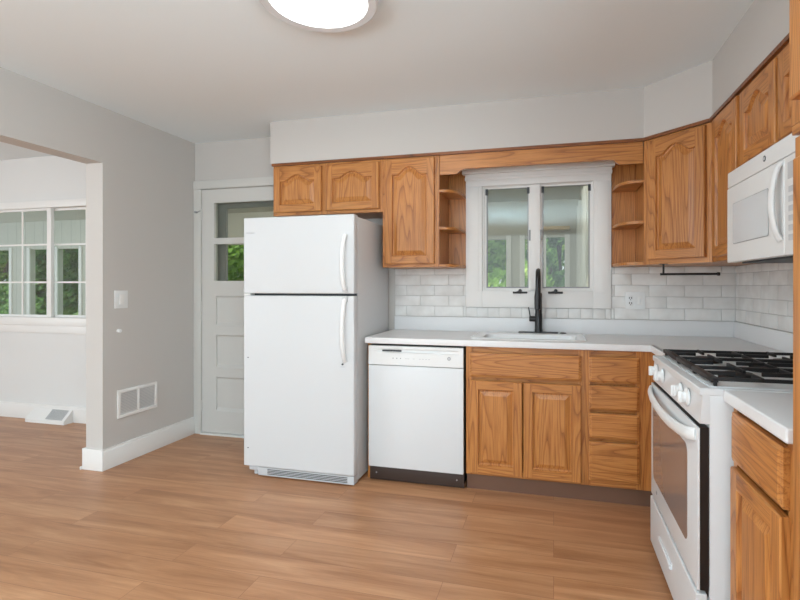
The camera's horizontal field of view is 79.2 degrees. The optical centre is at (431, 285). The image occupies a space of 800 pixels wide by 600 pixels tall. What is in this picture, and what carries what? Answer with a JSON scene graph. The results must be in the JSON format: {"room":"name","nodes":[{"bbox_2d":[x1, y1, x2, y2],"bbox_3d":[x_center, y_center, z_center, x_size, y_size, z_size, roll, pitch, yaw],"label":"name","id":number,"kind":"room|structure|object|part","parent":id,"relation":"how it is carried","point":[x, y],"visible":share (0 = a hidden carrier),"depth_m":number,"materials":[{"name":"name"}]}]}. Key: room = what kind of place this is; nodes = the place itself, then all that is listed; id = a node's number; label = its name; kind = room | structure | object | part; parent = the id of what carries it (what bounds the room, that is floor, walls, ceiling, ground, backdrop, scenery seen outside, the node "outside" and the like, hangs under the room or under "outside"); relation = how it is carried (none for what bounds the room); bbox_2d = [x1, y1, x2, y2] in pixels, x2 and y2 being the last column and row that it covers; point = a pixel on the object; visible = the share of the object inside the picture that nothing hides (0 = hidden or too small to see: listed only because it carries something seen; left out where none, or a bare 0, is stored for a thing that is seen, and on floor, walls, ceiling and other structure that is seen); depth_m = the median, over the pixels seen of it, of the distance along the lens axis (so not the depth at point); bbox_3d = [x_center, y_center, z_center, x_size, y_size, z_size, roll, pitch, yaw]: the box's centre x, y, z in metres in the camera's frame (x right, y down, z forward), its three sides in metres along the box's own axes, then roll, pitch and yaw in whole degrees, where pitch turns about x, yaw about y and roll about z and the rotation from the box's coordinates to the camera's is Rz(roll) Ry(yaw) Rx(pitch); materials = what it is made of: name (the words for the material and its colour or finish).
{"room":"kitchen","nodes":[
{"label":"kitchen","id":0,"kind":"room"},
{"bbox_2d":[0,67,194,449],"bbox_3d":[-2.812,0.024,1.156,0.140,2.444,6.060,0,0,14],"label":"wall","id":1,"kind":"structure","parent":0,"point":[140,177],"depth_m":3.44,"materials":[{"name":"grey paint"}]},
{"bbox_2d":[80,447,103,471],"bbox_3d":[-2.185,1.175,3.655,0.184,0.142,0.863,0,0,14],"label":"baseboard","id":2,"kind":"object","parent":1,"relation":"attached to","point":[92,459],"visible":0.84,"depth_m":3.24,"materials":[{"name":"white paint"}]},
{"bbox_2d":[114,290,127,308],"bbox_3d":[-2.171,0.098,3.377,0.012,0.124,0.104,0,0,14],"label":"light switch","id":3,"kind":"object","parent":1,"relation":"attached to","point":[120,297],"visible":1,"depth_m":3.37,"materials":[{"name":"white plastic"}]},
{"bbox_2d":[117,381,156,418],"bbox_3d":[-2.137,0.829,3.512,0.012,0.196,0.340,0,0,14],"label":"air vent","id":4,"kind":"object","parent":1,"relation":"in","point":[136,399],"visible":1,"depth_m":3.50,"materials":[{"name":"white metal"}]},
{"bbox_3d":[-2.157,0.828,3.436,0.010,0.154,0.142,0,0,14],"label":"louver panel","id":5,"kind":"part","parent":4,"relation":"part of","materials":[{"name":"grey plastic"}]},
{"bbox_3d":[-2.118,0.828,3.589,0.010,0.154,0.142,0,0,14],"label":"louver panel","id":6,"kind":"part","parent":4,"relation":"part of","materials":[{"name":"grey plastic"}]},
{"bbox_2d":[103,417,194,470],"bbox_3d":[-2.101,1.175,3.647,0.016,0.142,0.838,0,0,14],"label":"baseboard","id":7,"kind":"structure","parent":1,"relation":"attached to","point":[115,455],"depth_m":3.57,"materials":[{"name":"white paint"}]},
{"bbox_2d":[0,199,578,314],"bbox_3d":[-3.409,0.021,7.311,10.800,2.750,0.100,0,0,14],"label":"wall","id":8,"kind":"structure","parent":0,"point":[505,219],"depth_m":7.13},
{"bbox_2d":[9,234,569,314],"bbox_3d":[-3.054,0.056,7.159,9.823,1.380,0.020,0,0,14],"label":"trim","id":9,"kind":"structure","parent":8,"relation":"attached to","point":[567,236],"depth_m":7.82,"materials":[{"name":"white paint"}]},
{"bbox_2d":[544,226,569,230],"bbox_3d":[1.515,-0.702,5.919,0.350,0.035,0.140,0,0,14],"label":"wall shelf","id":10,"kind":"object","parent":8,"relation":"attached to","point":[546,228],"visible":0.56,"depth_m":5.86,"materials":[{"name":"beige wood"}]},
{"bbox_2d":[0,186,580,222],"bbox_3d":[-3.648,-1.244,6.123,10.920,0.420,2.920,0,0,14],"label":"ceiling","id":11,"kind":"structure","parent":0,"point":[552,193],"depth_m":6.81,"materials":[{"name":"grey paint"}]},
{"bbox_2d":[0,416,672,599],"bbox_3d":[-3.145,1.271,0.312,8.750,0.050,7.860,0,0,14],"label":"floor","id":12,"kind":"structure","parent":0,"point":[186,518],"depth_m":2.39,"materials":[{"name":"wood"}]},
{"bbox_2d":[25,407,72,424],"bbox_3d":[-3.484,1.188,4.390,0.450,0.115,0.085,0,0,14],"label":"floor vent","id":13,"kind":"object","parent":12,"relation":"in","point":[38,414],"visible":1,"depth_m":4.37,"materials":[{"name":"white metal"}]},
{"bbox_2d":[45,409,66,419],"bbox_3d":[-3.389,1.172,4.364,0.195,0.069,0.068,0,0,14],"label":"grille","id":14,"kind":"object","parent":13,"relation":"attached to","point":[53,414],"depth_m":4.37,"materials":[{"name":"grey plastic"}]},
{"bbox_2d":[244,214,387,484],"bbox_3d":[-0.783,0.402,3.351,0.780,1.688,0.693,0,0,14],"label":"refrigerator","id":15,"kind":"object","parent":12,"relation":"on","point":[317,285],"visible":0.99,"depth_m":3.07,"materials":[{"name":"white metal"}]},
{"bbox_3d":[-0.847,-0.195,3.097,0.780,0.494,0.062,0,0,14],"label":"freezer door","id":16,"kind":"part","parent":15,"relation":"part of","materials":[{"name":"white metal"}]},
{"bbox_3d":[-0.847,0.623,3.097,0.780,1.114,0.062,0,0,14],"label":"door","id":17,"kind":"part","parent":15,"relation":"part of","materials":[{"name":"white metal"}]},
{"bbox_3d":[-0.541,-0.141,2.962,0.029,0.356,0.056,0,0,20],"label":"handle","id":18,"kind":"part","parent":15,"relation":"part of","materials":[{"name":"white plastic"}]},
{"bbox_3d":[-0.541,0.275,2.962,0.029,0.403,0.057,0,0,20],"label":"handle","id":19,"kind":"part","parent":15,"relation":"part of","materials":[{"name":"white plastic"}]},
{"bbox_2d":[368,343,373,476],"bbox_3d":[-0.341,0.807,3.375,0.018,0.877,0.510,0,0,14],"label":"cabinet end panel","id":20,"kind":"object","parent":12,"relation":"on","point":[368,343],"visible":0.14,"depth_m":3.13,"materials":[{"name":"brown wood"}]},
{"bbox_2d":[368,343,466,487],"bbox_3d":[-0.033,0.810,3.281,0.614,0.861,0.582,0,0,14],"label":"dishwasher","id":21,"kind":"object","parent":12,"relation":"on","point":[417,393],"visible":1,"depth_m":3.00,"materials":[{"name":"white metal"}]},
{"bbox_3d":[-0.101,0.443,3.015,0.614,0.119,0.030,0,0,14],"label":"control panel","id":22,"kind":"part","parent":21,"relation":"part of","materials":[{"name":"white plastic"}]},
{"bbox_3d":[-0.096,1.198,3.033,0.614,0.087,0.022,0,0,14],"label":"kick plate","id":23,"kind":"part","parent":21,"relation":"part of","materials":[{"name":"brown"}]},
{"bbox_2d":[466,346,584,499],"bbox_3d":[0.612,0.807,3.112,0.692,0.877,0.572,0,0,14],"label":"base cabinet","id":24,"kind":"object","parent":12,"relation":"on","point":[525,407],"visible":1,"depth_m":2.84,"materials":[{"name":"brown wood"}]},
{"bbox_3d":[0.385,0.853,2.886,0.314,0.560,0.022,0,0,14],"label":"door","id":25,"kind":"part","parent":24,"relation":"part of","materials":[{"name":"brown wood"}]},
{"bbox_3d":[0.545,0.479,2.845,0.646,0.146,0.022,0,0,14],"label":"drawer","id":26,"kind":"part","parent":24,"relation":"part of","materials":[{"name":"brown wood"}]},
{"bbox_3d":[0.701,0.853,2.806,0.325,0.560,0.022,0,0,14],"label":"door","id":27,"kind":"part","parent":24,"relation":"part of","materials":[{"name":"brown wood"}]},
{"bbox_2d":[585,350,641,505],"bbox_3d":[1.095,0.807,2.990,0.304,0.877,0.572,0,0,14],"label":"base cabinet","id":28,"kind":"object","parent":12,"relation":"on","point":[613,379],"visible":0.96,"depth_m":2.72,"materials":[{"name":"brown wood"}]},
{"bbox_3d":[1.030,1.000,2.722,0.266,0.223,0.022,0,0,14],"label":"drawer","id":29,"kind":"part","parent":28,"relation":"part of","materials":[{"name":"brown wood"}]},
{"bbox_3d":[1.030,0.798,2.722,0.266,0.144,0.022,0,0,14],"label":"drawer","id":30,"kind":"part","parent":28,"relation":"part of","materials":[{"name":"brown wood"}]},
{"bbox_3d":[1.030,0.638,2.722,0.266,0.139,0.022,0,0,14],"label":"drawer","id":31,"kind":"part","parent":28,"relation":"part of","materials":[{"name":"brown wood"}]},
{"bbox_3d":[1.030,0.479,2.722,0.266,0.146,0.022,0,0,14],"label":"drawer","id":32,"kind":"part","parent":28,"relation":"part of","materials":[{"name":"brown wood"}]},
{"bbox_2d":[641,352,654,506],"bbox_3d":[1.506,0.807,2.681,0.645,0.877,0.958,0,0,14],"label":"base cabinet","id":33,"kind":"object","parent":12,"relation":"on","point":[647,357],"visible":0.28,"depth_m":2.69,"materials":[{"name":"brown wood"}]},
{"bbox_2d":[365,316,792,358],"bbox_3d":[0.710,0.299,2.886,2.298,0.139,0.972,0,0,14],"label":"countertop","id":34,"kind":"structure","parent":33,"relation":"on","point":[654,336],"depth_m":3.09,"materials":[{"name":"white stone"}]},
{"bbox_2d":[470,331,586,341],"bbox_3d":[0.631,0.410,3.134,0.708,0.182,0.475,0,0,14],"label":"sink","id":35,"kind":"object","parent":34,"relation":"in","point":[573,337],"visible":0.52,"depth_m":3.20,"materials":[{"name":"white ceramic"}]},
{"bbox_2d":[518,268,557,333],"bbox_3d":[0.711,0.104,3.222,0.265,0.440,0.220,0,0,14],"label":"faucet","id":36,"kind":"object","parent":34,"relation":"on","point":[537,318],"visible":1,"depth_m":3.27,"materials":[{"name":"black metal"}]},
{"bbox_3d":[0.712,-0.025,3.219,0.029,0.180,0.200,0,0,14],"label":"spout","id":37,"kind":"part","parent":36,"relation":"part of","materials":[{"name":"black metal"}]},
{"bbox_3d":[0.731,0.321,3.302,0.265,0.007,0.056,0,0,14],"label":"deck plate","id":38,"kind":"part","parent":36,"relation":"part of","materials":[{"name":"black metal"}]},
{"bbox_2d":[648,349,792,599],"bbox_3d":[1.249,0.771,1.850,0.688,0.950,0.760,0,0,14],"label":"gas range","id":39,"kind":"object","parent":12,"relation":"on","point":[691,419],"visible":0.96,"depth_m":1.67,"materials":[{"name":"white metal"}]},
{"bbox_3d":[1.019,0.393,2.220,0.035,0.060,0.060,0,0,14],"label":"knob","id":40,"kind":"part","parent":39,"relation":"part of","materials":[{"name":"white plastic"}]},
{"bbox_3d":[0.988,0.393,2.097,0.035,0.060,0.060,0,0,14],"label":"knob","id":41,"kind":"part","parent":39,"relation":"part of","materials":[{"name":"white plastic"}]},
{"bbox_3d":[0.959,1.099,1.985,0.012,0.023,0.220,0,0,14],"label":"drawer pull","id":42,"kind":"part","parent":39,"relation":"part of","materials":[{"name":"white metal"}]},
{"bbox_3d":[0.938,0.502,1.929,0.047,0.069,0.726,0,0,14],"label":"handle","id":43,"kind":"part","parent":39,"relation":"part of","materials":[{"name":"white plastic"}]},
{"bbox_3d":[0.913,0.393,1.801,0.035,0.060,0.060,0,0,14],"label":"knob","id":44,"kind":"part","parent":39,"relation":"part of","materials":[{"name":"white plastic"}]},
{"bbox_3d":[0.968,1.097,1.921,0.040,0.227,0.760,0,0,14],"label":"storage drawer","id":45,"kind":"part","parent":39,"relation":"part of","materials":[{"name":"white metal"}]},
{"bbox_3d":[0.969,0.721,1.921,0.034,0.526,0.760,0,0,14],"label":"oven door","id":46,"kind":"part","parent":39,"relation":"part of","materials":[{"name":"white metal"}]},
{"bbox_3d":[0.973,0.400,1.920,0.029,0.093,0.760,0,0,14],"label":"control panel","id":47,"kind":"part","parent":39,"relation":"part of","materials":[{"name":"white metal"}]},
{"bbox_3d":[0.888,0.393,1.704,0.035,0.060,0.060,0,0,14],"label":"knob","id":48,"kind":"part","parent":39,"relation":"part of","materials":[{"name":"white plastic"}]},
{"bbox_3d":[1.173,0.317,2.065,0.114,0.020,0.114,0,0,14],"label":"burner","id":49,"kind":"part","parent":39,"relation":"part of","materials":[{"name":"black metal"}]},
{"bbox_2d":[653,355,792,396],"bbox_3d":[1.270,0.342,1.845,0.644,0.029,0.760,0,0,14],"label":"cooktop","id":50,"kind":"object","parent":39,"relation":"in","point":[693,382],"depth_m":1.68,"materials":[{"name":"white metal"}]},
{"bbox_3d":[1.080,0.317,1.697,0.124,0.020,0.124,0,0,14],"label":"burner","id":51,"kind":"part","parent":39,"relation":"part of","materials":[{"name":"black metal"}]},
{"bbox_3d":[1.262,0.317,1.847,0.104,0.020,0.104,0,0,14],"label":"burner","id":52,"kind":"part","parent":39,"relation":"part of","materials":[{"name":"black metal"}]},
{"bbox_2d":[730,408,792,599],"bbox_3d":[1.169,0.807,1.255,0.598,0.877,0.392,0,0,14],"label":"base cabinet","id":53,"kind":"object","parent":12,"relation":"on","point":[761,475],"visible":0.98,"depth_m":1.28,"materials":[{"name":"brown wood"}]},
{"bbox_2d":[724,390,792,443],"bbox_3d":[1.168,0.299,1.250,0.606,0.139,0.428,0,0,14],"label":"countertop","id":54,"kind":"structure","parent":53,"relation":"on","point":[773,411],"depth_m":1.32,"materials":[{"name":"white stone"}]},
{"bbox_3d":[0.888,0.845,1.318,0.022,0.577,0.336,0,0,14],"label":"door","id":55,"kind":"part","parent":53,"relation":"part of","materials":[{"name":"brown wood"}]},
{"bbox_3d":[0.888,0.463,1.318,0.022,0.150,0.336,0,0,14],"label":"drawer","id":56,"kind":"part","parent":53,"relation":"part of","materials":[{"name":"brown wood"}]},
{"bbox_2d":[789,0,799,599],"bbox_3d":[1.022,0.026,0.704,0.616,2.440,0.700,0,0,14],"label":"pantry cabinet","id":57,"kind":"object","parent":12,"relation":"on","point":[794,5],"visible":1,"depth_m":1.06,"materials":[{"name":"brown wood"}]},
{"bbox_3d":[0.772,-0.774,0.927,0.022,0.720,0.310,0,0,14],"label":"door","id":58,"kind":"part","parent":57,"relation":"part of","materials":[{"name":"brown wood"}]},
{"bbox_3d":[1.033,-0.355,0.701,0.594,0.022,0.700,0,0,14],"label":"ledge moulding","id":59,"kind":"part","parent":57,"relation":"part of","materials":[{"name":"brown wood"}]},
{"bbox_3d":[0.782,0.416,0.931,0.022,1.400,0.300,0,0,14],"label":"door","id":60,"kind":"part","parent":57,"relation":"part of","materials":[{"name":"brown wood"}]},
{"bbox_3d":[0.762,0.454,0.769,0.019,1.585,0.700,0,0,14],"label":"frame","id":61,"kind":"part","parent":57,"relation":"part of","materials":[{"name":"brown wood"}]},
{"bbox_2d":[0,137,690,431],"bbox_3d":[-2.165,0.024,4.180,8.750,2.444,0.120,0,0,14],"label":"wall","id":62,"kind":"structure","parent":0,"point":[36,368],"depth_m":4.44,"materials":[{"name":"white paint"}]},
{"bbox_2d":[0,198,85,333],"bbox_3d":[-3.686,-0.172,4.527,2.310,1.226,0.115,0,0,14],"label":"window","id":63,"kind":"structure","parent":62,"relation":"in","point":[28,323],"depth_m":4.48,"materials":[{"name":"white paint"}]},
{"bbox_3d":[-4.124,-0.211,4.642,1.225,1.015,0.030,0,0,14],"label":"sash","id":64,"kind":"part","parent":63,"relation":"part of","materials":[{"name":"white paint"}]},
{"bbox_3d":[-3.118,-0.211,4.426,0.980,1.015,0.030,0,0,14],"label":"sash","id":65,"kind":"part","parent":63,"relation":"part of","materials":[{"name":"white paint"}]},
{"bbox_2d":[0,401,85,423],"bbox_3d":[-4.288,1.175,4.646,4.404,0.142,0.018,0,0,14],"label":"baseboard","id":66,"kind":"structure","parent":62,"relation":"attached to","point":[7,409],"depth_m":4.51,"materials":[{"name":"white paint"}]},
{"bbox_2d":[193,177,273,437],"bbox_3d":[-1.524,0.186,3.992,0.960,2.120,0.130,0,0,14],"label":"trim","id":67,"kind":"structure","parent":62,"relation":"attached to","point":[198,186],"depth_m":4.04,"materials":[{"name":"grey paint"}]},
{"bbox_3d":[-1.966,0.220,4.057,0.072,2.052,0.020,0,0,14],"label":"casing","id":68,"kind":"part","parent":67,"relation":"part of","materials":[{"name":"grey paint"}]},
{"bbox_2d":[194,186,273,434],"bbox_3d":[-1.550,0.213,3.996,0.860,2.026,0.154,0,0,14],"label":"door","id":69,"kind":"structure","parent":62,"relation":"in","point":[221,306],"depth_m":4.02,"materials":[{"name":"grey paint"}]},
{"bbox_3d":[-1.487,0.236,4.047,0.710,1.980,0.025,0,0,14],"label":"storm frame","id":70,"kind":"part","parent":69,"relation":"part of","materials":[{"name":"grey plastic"}]},
{"bbox_2d":[274,159,382,218],"bbox_3d":[-0.715,-0.691,3.578,0.850,0.363,0.326,0,0,14],"label":"upper cabinet","id":71,"kind":"object","parent":62,"relation":"attached to","point":[354,187],"visible":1,"depth_m":3.42,"materials":[{"name":"brown wood"}]},
{"bbox_3d":[-0.969,-0.693,3.486,0.380,0.323,0.022,0,0,14],"label":"door","id":72,"kind":"part","parent":71,"relation":"part of","materials":[{"name":"brown wood"}]},
{"bbox_3d":[-0.556,-0.693,3.381,0.400,0.323,0.022,0,0,14],"label":"door","id":73,"kind":"part","parent":71,"relation":"part of","materials":[{"name":"brown wood"}]},
{"bbox_2d":[272,33,788,166],"bbox_3d":[0.482,-0.881,2.763,1.406,0.018,3.383,0,0,-42],"label":"crown molding","id":74,"kind":"structure","parent":71,"relation":"attached to","point":[785,41],"depth_m":2.98,"materials":[{"name":"brown wood"}]},
{"bbox_2d":[383,156,448,268],"bbox_3d":[-0.108,-0.498,3.424,0.401,0.748,0.326,0,0,14],"label":"upper cabinet","id":75,"kind":"object","parent":62,"relation":"attached to","point":[414,208],"visible":0.99,"depth_m":3.27,"materials":[{"name":"brown wood"}]},
{"bbox_2d":[440,142,642,175],"bbox_3d":[0.672,-0.807,3.091,1.268,0.130,0.019,0,0,14],"label":"valance board","id":76,"kind":"object","parent":75,"relation":"attached to","point":[620,153],"visible":1,"depth_m":3.07,"materials":[{"name":"brown wood"}]},
{"bbox_2d":[439,171,465,267],"bbox_3d":[0.153,-0.489,3.371,0.128,0.730,0.302,0,0,14],"label":"corner shelf unit","id":77,"kind":"object","parent":62,"relation":"attached to","point":[456,194],"visible":0.97,"depth_m":3.51,"materials":[{"name":"brown wood"}]},
{"bbox_3d":[0.150,-0.634,3.368,0.124,0.017,0.296,0,0,14],"label":"shelf","id":78,"kind":"part","parent":77,"relation":"part of","materials":[{"name":"brown wood"}]},
{"bbox_3d":[0.150,-0.385,3.368,0.124,0.017,0.296,0,0,14],"label":"shelf","id":79,"kind":"part","parent":77,"relation":"part of","materials":[{"name":"brown wood"}]},
{"bbox_3d":[0.150,-0.133,3.368,0.124,0.017,0.296,0,0,14],"label":"shelf","id":80,"kind":"part","parent":77,"relation":"part of","materials":[{"name":"brown wood"}]},
{"bbox_3d":[0.189,-0.490,3.514,0.128,0.728,0.006,0,0,14],"label":"panel","id":81,"kind":"part","parent":77,"relation":"part of","materials":[{"name":"brown wood"}]},
{"bbox_2d":[462,161,614,308],"bbox_3d":[0.740,-0.342,3.410,1.032,0.995,0.186,0,0,14],"label":"window","id":82,"kind":"structure","parent":62,"relation":"in","point":[596,175],"depth_m":3.37,"materials":[{"name":"white paint"}]},
{"bbox_3d":[0.546,-0.338,3.462,0.326,0.737,0.035,0,0,14],"label":"sash","id":83,"kind":"part","parent":82,"relation":"part of","materials":[{"name":"white paint"}]},
{"bbox_3d":[0.618,0.042,3.369,0.100,0.034,0.038,0,0,14],"label":"crank handle","id":84,"kind":"part","parent":82,"relation":"part of","materials":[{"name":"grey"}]},
{"bbox_3d":[0.725,-0.774,3.352,1.032,0.130,0.066,0,0,14],"label":"head moulding","id":85,"kind":"part","parent":82,"relation":"part of","materials":[{"name":"white paint"}]},
{"bbox_3d":[0.851,0.042,3.310,0.100,0.034,0.038,0,0,14],"label":"crank handle","id":86,"kind":"part","parent":82,"relation":"part of","materials":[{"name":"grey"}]},
{"bbox_3d":[0.937,-0.338,3.362,0.344,0.737,0.035,0,0,14],"label":"sash","id":87,"kind":"part","parent":82,"relation":"part of","materials":[{"name":"white paint"}]},
{"bbox_2d":[395,266,735,320],"bbox_3d":[0.834,0.053,3.353,2.286,0.352,0.009,0,0,14],"label":"backsplash","id":88,"kind":"structure","parent":62,"relation":"attached to","point":[418,292],"depth_m":3.23,"materials":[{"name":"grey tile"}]},
{"bbox_2d":[625,292,644,308],"bbox_3d":[1.357,0.101,3.209,0.124,0.116,0.013,0,0,14],"label":"wall outlet","id":89,"kind":"object","parent":88,"relation":"attached to","point":[633,300],"visible":1,"depth_m":3.21,"materials":[{"name":"white plastic"}]},
{"bbox_2d":[628,295,632,305],"bbox_3d":[1.327,0.101,3.216,0.034,0.068,0.003,0,0,14],"label":"socket","id":90,"kind":"object","parent":89,"relation":"attached to","point":[630,297],"depth_m":3.21,"materials":[{"name":"grey plastic"}]},
{"bbox_2d":[638,296,641,304],"bbox_3d":[1.385,0.101,3.199,0.028,0.060,0.007,0,0,14],"label":"switch","id":91,"kind":"object","parent":89,"relation":"attached to","point":[639,297],"depth_m":3.20,"materials":[{"name":"white paint"}]},
{"bbox_2d":[611,163,642,266],"bbox_3d":[1.252,-0.489,3.092,0.150,0.730,0.302,0,0,14],"label":"corner shelf unit","id":92,"kind":"object","parent":62,"relation":"attached to","point":[624,185],"visible":0.98,"depth_m":3.23,"materials":[{"name":"brown wood"}]},
{"bbox_3d":[1.253,-0.634,3.089,0.146,0.017,0.296,0,0,14],"label":"shelf","id":93,"kind":"part","parent":92,"relation":"part of","materials":[{"name":"brown wood"}]},
{"bbox_3d":[1.253,-0.385,3.089,0.146,0.017,0.296,0,0,14],"label":"shelf","id":94,"kind":"part","parent":92,"relation":"part of","materials":[{"name":"brown wood"}]},
{"bbox_3d":[1.253,-0.133,3.089,0.146,0.017,0.296,0,0,14],"label":"shelf","id":95,"kind":"part","parent":92,"relation":"part of","materials":[{"name":"brown wood"}]},
{"bbox_2d":[635,122,758,266],"bbox_3d":[1.578,-0.498,2.858,0.596,0.748,0.596,0,0,14],"label":"upper cabinet","id":96,"kind":"object","parent":62,"relation":"attached to","point":[673,201],"visible":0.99,"depth_m":2.73,"materials":[{"name":"brown wood"}]},
{"bbox_3d":[1.385,-0.506,2.737,0.022,0.709,0.340,0,0,-31],"label":"door","id":97,"kind":"part","parent":96,"relation":"part of","materials":[{"name":"brown wood"}]},
{"bbox_3d":[1.401,-0.498,2.752,0.019,0.748,0.410,0,0,-31],"label":"frame","id":98,"kind":"part","parent":96,"relation":"part of","materials":[{"name":"brown wood"}]},
{"bbox_2d":[659,264,719,275],"bbox_3d":[1.457,-0.089,2.726,0.310,0.070,0.024,0,0,14],"label":"paper towel holder","id":99,"kind":"object","parent":96,"relation":"attached to","point":[663,265],"visible":1,"depth_m":2.73,"materials":[{"name":"black metal"}]},
{"bbox_2d":[0,0,753,159],"bbox_3d":[-3.130,-1.248,0.370,8.750,0.100,7.980,0,0,14],"label":"ceiling","id":100,"kind":"structure","parent":0,"point":[194,71],"depth_m":2.51,"materials":[{"name":"white paint"}]},
{"bbox_2d":[259,0,378,31],"bbox_3d":[-0.454,-1.167,1.936,0.480,0.062,0.480,0,0,14],"label":"ceiling light","id":101,"kind":"object","parent":100,"relation":"attached to","point":[313,15],"visible":1,"depth_m":2.02,"materials":[{"name":"white plastic"}]},
{"bbox_2d":[272,0,365,24],"bbox_3d":[-0.454,-1.154,1.936,0.381,0.028,0.381,0,0,14],"label":"diffuser","id":102,"kind":"object","parent":101,"relation":"attached to","point":[293,12],"depth_m":2.01,"materials":[{"name":"white"}]},
{"bbox_2d":[270,0,788,166],"bbox_3d":[0.153,-1.044,2.409,3.146,0.307,2.175,0,0,14],"label":"soffit","id":103,"kind":"structure","parent":100,"relation":"attached to","point":[692,95],"depth_m":3.05,"materials":[{"name":"grey paint"}]},
{"bbox_3d":[1.540,0.011,4.654,0.100,2.770,2.620,0,0,14],"label":"wall","id":104,"kind":"structure","parent":0,"visible":0},
{"bbox_2d":[576,186,587,286],"bbox_3d":[1.551,0.196,4.961,0.030,2.300,1.890,0,0,14],"label":"trim","id":105,"kind":"structure","parent":104,"relation":"attached to","point":[582,208],"depth_m":4.77,"materials":[{"name":"white paint"}]},
{"bbox_3d":[1.259,0.024,0.125,0.120,2.444,6.060,0,0,14],"label":"wall","id":106,"kind":"structure","parent":0,"visible":0},
{"bbox_2d":[712,91,742,261],"bbox_3d":[1.581,-0.498,2.324,0.328,0.748,0.418,0,0,14],"label":"upper cabinet","id":107,"kind":"object","parent":106,"relation":"attached to","point":[726,125],"visible":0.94,"depth_m":2.36,"materials":[{"name":"brown wood"}]},
{"bbox_2d":[727,133,799,262],"bbox_3d":[1.397,-0.299,1.761,0.405,0.405,0.756,0,0,14],"label":"microwave oven","id":108,"kind":"object","parent":106,"relation":"attached to","point":[760,190],"visible":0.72,"depth_m":1.80,"materials":[{"name":"white plastic"}]},
{"bbox_3d":[1.254,-0.468,1.797,0.032,0.068,0.756,0,0,14],"label":"vent panel","id":109,"kind":"part","parent":108,"relation":"part of","materials":[{"name":"white plastic"}]},
{"bbox_3d":[1.184,-0.286,1.658,0.044,0.274,0.032,0,0,27],"label":"handle","id":110,"kind":"part","parent":108,"relation":"part of","materials":[{"name":"white plastic"}]},
{"bbox_3d":[1.185,-0.266,1.528,0.033,0.330,0.201,0,0,14],"label":"control panel","id":111,"kind":"part","parent":108,"relation":"part of","materials":[{"name":"white plastic"}]},
{"bbox_2d":[735,263,792,331],"bbox_3d":[1.673,0.053,2.019,0.009,0.352,2.166,0,0,14],"label":"backsplash","id":112,"kind":"structure","parent":106,"relation":"attached to","point":[763,291],"depth_m":2.63,"materials":[{"name":"grey tile"}]},
{"bbox_2d":[740,43,791,164],"bbox_3d":[1.436,-0.688,1.751,0.328,0.369,0.760,0,0,14],"label":"upper cabinet","id":113,"kind":"object","parent":106,"relation":"attached to","point":[765,103],"visible":0.77,"depth_m":1.88,"materials":[{"name":"brown wood"}]},
{"bbox_3d":[1.333,-0.691,1.966,0.022,0.317,0.350,0,0,14],"label":"door","id":114,"kind":"part","parent":113,"relation":"part of","materials":[{"name":"brown wood"}]},
{"bbox_3d":[1.308,-0.688,1.784,0.019,0.369,0.760,0,0,14],"label":"frame","id":115,"kind":"part","parent":113,"relation":"part of","materials":[{"name":"brown wood"}]},
{"bbox_3d":[1.242,-0.691,1.607,0.022,0.317,0.342,0,0,14],"label":"door","id":116,"kind":"part","parent":113,"relation":"part of","materials":[{"name":"brown wood"}]},
{"label":"outside","id":117,"kind":"structure","parent":0,"visible":0},
{"bbox_3d":[-0.970,1.796,26.706,65.000,0.100,38.700,0,0,14],"label":"ground","id":118,"kind":"structure","parent":117,"visible":0},
{"bbox_2d":[0,256,8,300],"bbox_3d":[-13.113,-0.441,14.682,3.241,4.383,3.165,0,0,14],"label":"leafy tree","id":119,"kind":"object","parent":118,"relation":"on","point":[4,267],"visible":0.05,"depth_m":14.54,"materials":[{"name":"green plant"}]},
{"bbox_2d":[0,249,77,314],"bbox_3d":[-10.251,-0.642,12.584,3.552,4.785,3.615,0,0,14],"label":"leafy tree","id":120,"kind":"object","parent":118,"relation":"on","point":[70,256],"visible":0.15,"depth_m":11.93,"materials":[{"name":"green plant"}]},
{"bbox_2d":[228,245,243,280],"bbox_3d":[-5.213,-0.458,11.368,3.145,4.416,3.106,0,0,10],"label":"leafy tree","id":121,"kind":"object","parent":118,"relation":"on","point":[235,252],"visible":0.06,"depth_m":10.07,"materials":[{"name":"green plant"}]},
{"bbox_2d":[488,239,554,286],"bbox_3d":[1.209,-0.572,9.146,2.521,4.645,2.944,0,0,14],"label":"leafy tree","id":122,"kind":"object","parent":118,"relation":"on","point":[496,248],"visible":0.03,"depth_m":8.49,"materials":[{"name":"green plant"}]},
{"bbox_2d":[525,237,564,286],"bbox_3d":[3.064,-0.847,12.076,2.744,5.194,2.829,0,0,14],"label":"leafy tree","id":123,"kind":"object","parent":118,"relation":"on","point":[558,275],"visible":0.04,"depth_m":11.28,"materials":[{"name":"green plant"}]},
{"bbox_2d":[554,240,564,267],"bbox_3d":[5.442,-0.992,16.633,5.183,5.483,4.889,0,0,14],"label":"leafy tree","id":124,"kind":"object","parent":118,"relation":"on","point":[563,248],"visible":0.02,"depth_m":16.10,"materials":[{"name":"green plant"}]}
]}

